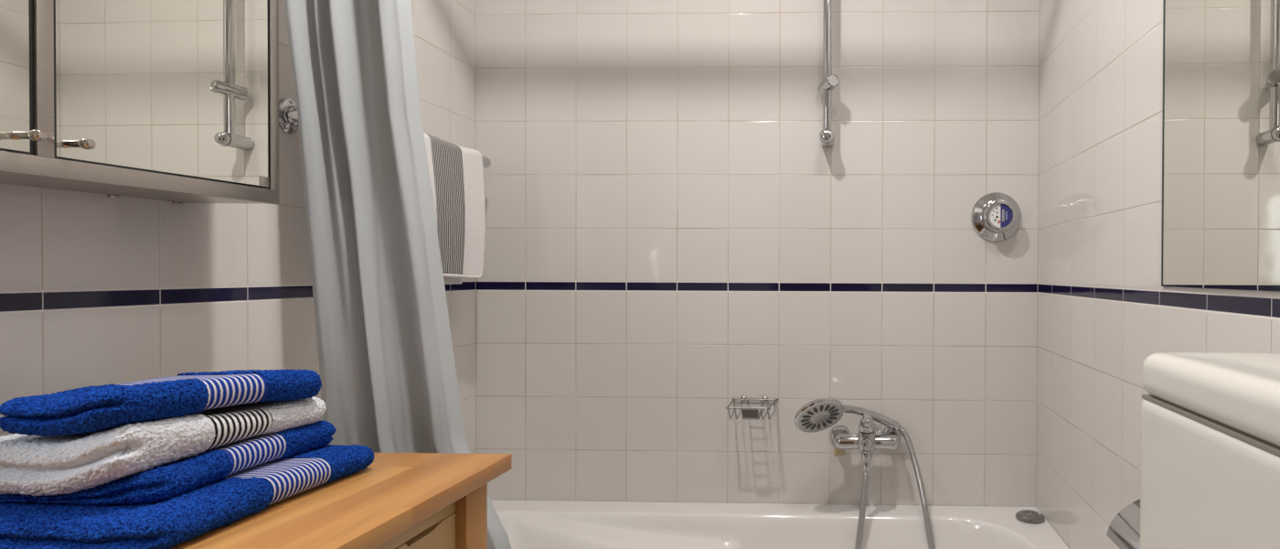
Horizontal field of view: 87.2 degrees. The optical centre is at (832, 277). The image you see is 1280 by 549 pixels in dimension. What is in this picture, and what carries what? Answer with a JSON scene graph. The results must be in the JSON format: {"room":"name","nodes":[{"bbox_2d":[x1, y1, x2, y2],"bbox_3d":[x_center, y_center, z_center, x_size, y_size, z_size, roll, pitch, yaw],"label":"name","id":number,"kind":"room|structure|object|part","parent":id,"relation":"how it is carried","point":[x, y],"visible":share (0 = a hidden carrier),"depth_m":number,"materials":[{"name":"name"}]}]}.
{"room":"bathroom","nodes":[
{"label":"bathroom","id":0,"kind":"room"},
{"bbox_2d":[0,0,475,453],"bbox_3d":[-1.141,-0.069,0.539,0.100,2.620,2.721,0,0,1],"label":"wall","id":1,"kind":"structure","parent":0,"point":[97,289],"depth_m":1.06,"materials":[{"name":"tile"}]},
{"bbox_2d":[0,0,279,204],"bbox_3d":[-0.992,-0.430,0.831,0.178,0.623,0.488,0,0,1],"label":"upper cabinet","id":2,"kind":"object","parent":1,"relation":"attached to","point":[176,101],"visible":1,"depth_m":0.88,"materials":[{"name":"metal"}]},
{"bbox_3d":[-0.943,-0.430,0.678,0.005,0.567,0.142,0,0,2],"label":"mirror door","id":3,"kind":"part","parent":2,"relation":"part of","materials":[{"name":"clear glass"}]},
{"bbox_3d":[-0.923,-0.163,0.738,0.033,0.014,0.014,0,0,1],"label":"knob","id":4,"kind":"part","parent":2,"relation":"part of","materials":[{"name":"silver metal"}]},
{"bbox_3d":[-0.922,-0.164,0.786,0.033,0.014,0.014,0,0,1],"label":"knob","id":5,"kind":"part","parent":2,"relation":"part of","materials":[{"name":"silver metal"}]},
{"bbox_3d":[-0.942,-0.133,0.832,0.018,0.023,0.488,0,0,1],"label":"rail","id":6,"kind":"part","parent":2,"relation":"part of","materials":[{"name":"metal"}]},
{"bbox_3d":[-0.935,-0.432,0.914,0.005,0.567,0.279,0,0,2],"label":"mirror door","id":7,"kind":"part","parent":2,"relation":"part of","materials":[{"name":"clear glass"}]},
{"bbox_2d":[278,97,490,168],"bbox_3d":[-1.012,-0.320,1.538,0.105,0.070,0.604,0,0,1],"label":"towel bar","id":8,"kind":"object","parent":1,"relation":"attached to","point":[288,116],"visible":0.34,"depth_m":1.25,"materials":[{"name":"silver metal"}]},
{"bbox_2d":[423,132,485,284],"bbox_3d":[-0.971,-0.163,1.531,0.073,0.363,0.416,0,0,1],"label":"hand towel","id":9,"kind":"object","parent":8,"relation":"hanging from","point":[456,172],"visible":0.42,"depth_m":1.62,"materials":[{"name":"white fabric"}]},
{"bbox_3d":[-0.245,-1.150,1.192,1.649,0.060,0.060,0,0,1],"label":"rail","id":10,"kind":"object","parent":1,"relation":"attached to","visible":0},
{"bbox_2d":[284,0,511,548],"bbox_3d":[-0.790,-0.076,1.219,0.542,2.125,0.059,0,0,1],"label":"shower curtain","id":11,"kind":"object","parent":10,"relation":"hanging from","point":[388,369],"visible":0.84,"depth_m":1.22,"materials":[{"name":"white fabric"}]},
{"bbox_2d":[475,0,1039,506],"bbox_3d":[-0.230,-0.078,1.927,1.850,2.620,0.100,0,0,1],"label":"wall","id":12,"kind":"structure","parent":0,"point":[673,236],"depth_m":1.88,"materials":[{"name":"tile"}]},
{"bbox_2d":[725,394,778,419],"bbox_3d":[-0.230,0.367,1.815,0.138,0.046,0.132,0,0,1],"label":"rack","id":13,"kind":"object","parent":12,"relation":"attached to","point":[748,412],"visible":1,"depth_m":1.77,"materials":[{"name":"silver metal"}]},
{"bbox_3d":[-0.226,0.371,1.759,0.041,0.023,0.002,0,0,1],"label":"plate","id":14,"kind":"part","parent":13,"relation":"part of","materials":[{"name":"silver metal"}]},
{"bbox_2d":[817,0,839,148],"bbox_3d":[-0.014,-0.711,1.821,0.054,0.670,0.095,0,1,-10],"label":"shower rail","id":15,"kind":"object","parent":12,"relation":"attached to","point":[830,81],"visible":1,"depth_m":1.80,"materials":[{"name":"silver metal"}]},
{"bbox_2d":[834,448,844,455],"bbox_3d":[0.019,0.507,1.875,0.030,0.021,0.003,0,0,1],"label":"sealant patch","id":16,"kind":"object","parent":12,"relation":"attached to","point":[837,452],"visible":0.76,"depth_m":1.87,"materials":[{"name":"beige"}]},
{"bbox_2d":[829,412,901,461],"bbox_3d":[0.093,0.435,1.793,0.209,0.136,0.159,0,0,1],"label":"mixer tap","id":17,"kind":"object","parent":12,"relation":"attached to","point":[866,441],"visible":0.99,"depth_m":1.79,"materials":[{"name":"silver metal"}]},
{"bbox_2d":[794,397,900,432],"bbox_3d":[0.049,0.374,1.757,0.324,0.122,0.098,0,1,-23],"label":"shower","id":18,"kind":"object","parent":17,"relation":"on","point":[821,413],"visible":0.97,"depth_m":1.72,"materials":[{"name":"silver metal"}]},
{"bbox_3d":[0.072,0.383,1.795,0.217,0.090,0.045,0,1,-26],"label":"handle","id":19,"kind":"part","parent":18,"relation":"part of","materials":[{"name":"silver metal"}]},
{"bbox_2d":[861,450,872,461],"bbox_3d":[0.092,0.488,1.762,0.029,0.030,0.029,0,0,1],"label":"outlet","id":20,"kind":"object","parent":17,"relation":"attached to","point":[866,455],"depth_m":1.75,"materials":[{"name":"silver metal"}]},
{"bbox_3d":[0.093,0.384,1.745,0.026,0.034,0.064,0,0,1],"label":"lever","id":21,"kind":"part","parent":17,"relation":"part of","materials":[{"name":"silver metal"}]},
{"bbox_3d":[0.093,0.452,1.744,0.033,0.034,0.035,0,0,1],"label":"diverter knob","id":22,"kind":"part","parent":17,"relation":"part of","materials":[{"name":"silver metal"}]},
{"bbox_2d":[854,425,935,548],"bbox_3d":[0.179,0.720,1.729,0.200,0.604,0.185,0,1,-37],"label":"shower hose","id":23,"kind":"object","parent":17,"relation":"attached to","point":[866,464],"visible":1,"depth_m":1.76,"materials":[{"name":"silver metal"}]},
{"bbox_2d":[971,192,1021,241],"bbox_3d":[0.471,-0.175,1.831,0.143,0.143,0.054,0,0,1],"label":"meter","id":24,"kind":"object","parent":12,"relation":"attached to","point":[996,216],"visible":1,"depth_m":1.84,"materials":[{"name":"silver metal"}]},
{"bbox_2d":[1036,0,1279,548],"bbox_3d":[0.609,-0.062,0.495,0.100,2.620,2.721,0,0,1],"label":"wall","id":25,"kind":"structure","parent":0,"point":[1104,307],"depth_m":1.39,"materials":[{"name":"tile"}]},
{"bbox_2d":[1106,498,1140,548],"bbox_3d":[0.494,0.379,0.923,0.148,0.130,0.133,0,0,1],"label":"paper holder","id":26,"kind":"object","parent":25,"relation":"attached to","point":[1124,529],"visible":0.16,"depth_m":0.95,"materials":[{"name":"silver metal"}]},
{"bbox_2d":[1140,352,1279,548],"bbox_3d":[0.467,0.306,0.611,0.187,0.442,0.379,0,0,1],"label":"bathroom vanity","id":27,"kind":"object","parent":25,"relation":"attached to","point":[1210,453],"visible":1,"depth_m":0.65,"materials":[{"name":"white plastic"}]},
{"bbox_3d":[0.468,0.118,0.609,0.187,0.057,0.379,0,0,1],"label":"lid","id":28,"kind":"part","parent":27,"relation":"part of","materials":[{"name":"white plastic"}]},
{"bbox_2d":[1161,0,1279,291],"bbox_3d":[0.556,-0.393,0.657,0.016,0.822,0.909,0,0,1],"label":"wall mirror","id":29,"kind":"object","parent":25,"relation":"attached to","point":[1221,215],"visible":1,"depth_m":0.94,"materials":[{"name":"clear glass"}]},
{"bbox_3d":[-0.271,1.294,0.529,1.850,0.100,2.921,0,0,1],"label":"floor","id":30,"kind":"structure","parent":0,"visible":0},
{"bbox_2d":[169,452,511,548],"bbox_3d":[-0.821,0.771,0.707,0.529,0.940,0.789,0,0,1],"label":"wooden dresser","id":31,"kind":"object","parent":30,"relation":"on","point":[400,500],"visible":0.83,"depth_m":0.89,"materials":[{"name":"brown wood"}]},
{"bbox_2d":[0,444,374,548],"bbox_3d":[-0.885,0.277,0.847,0.340,0.049,0.344,0,0,1],"label":"folded towel","id":32,"kind":"object","parent":31,"relation":"on","point":[169,522],"visible":0.49,"depth_m":0.73,"materials":[{"name":"blue fabric"}]},
{"bbox_2d":[0,419,336,505],"bbox_3d":[-0.905,0.240,0.868,0.279,0.049,0.277,0,0,1],"label":"folded towel","id":33,"kind":"object","parent":32,"relation":"on","point":[163,482],"visible":0.39,"depth_m":0.78,"materials":[{"name":"blue fabric"}]},
{"bbox_2d":[0,395,326,496],"bbox_3d":[-0.894,0.207,0.855,0.242,0.085,0.284,0,0,4],"label":"folded towel","id":34,"kind":"object","parent":33,"relation":"on","point":[33,464],"visible":0.75,"depth_m":0.74,"materials":[{"name":"white fabric"}]},
{"bbox_2d":[0,368,321,436],"bbox_3d":[-0.856,0.154,0.845,0.172,0.066,0.272,0,1,9],"label":"folded towel","id":35,"kind":"object","parent":34,"relation":"on","point":[90,409],"visible":1,"depth_m":0.75,"materials":[{"name":"blue fabric"}]},
{"bbox_3d":[-0.597,0.336,0.698,0.026,0.017,0.624,0,0,1],"label":"rail","id":36,"kind":"part","parent":31,"relation":"part of","materials":[{"name":"brown wood"}]},
{"bbox_3d":[-0.610,0.477,0.700,0.018,0.210,0.622,0,0,1],"label":"drawer","id":37,"kind":"part","parent":31,"relation":"part of","materials":[{"name":"brown wood"}]},
{"bbox_3d":[-0.597,0.781,1.043,0.040,0.914,0.058,0,0,1],"label":"post","id":38,"kind":"part","parent":31,"relation":"part of","materials":[{"name":"brown wood"}]},
{"bbox_2d":[490,499,1069,548],"bbox_3d":[-0.243,0.937,1.568,1.648,0.578,0.634,0,0,1],"label":"bathtub","id":39,"kind":"object","parent":30,"relation":"on","point":[528,524],"visible":0.89,"depth_m":1.78,"materials":[{"name":"white ceramic"}]},
{"bbox_3d":[0.544,0.657,1.772,0.077,0.013,0.077,0,0,1],"label":"waste knob","id":40,"kind":"part","parent":39,"relation":"part of","materials":[{"name":"silver metal"}]}
]}

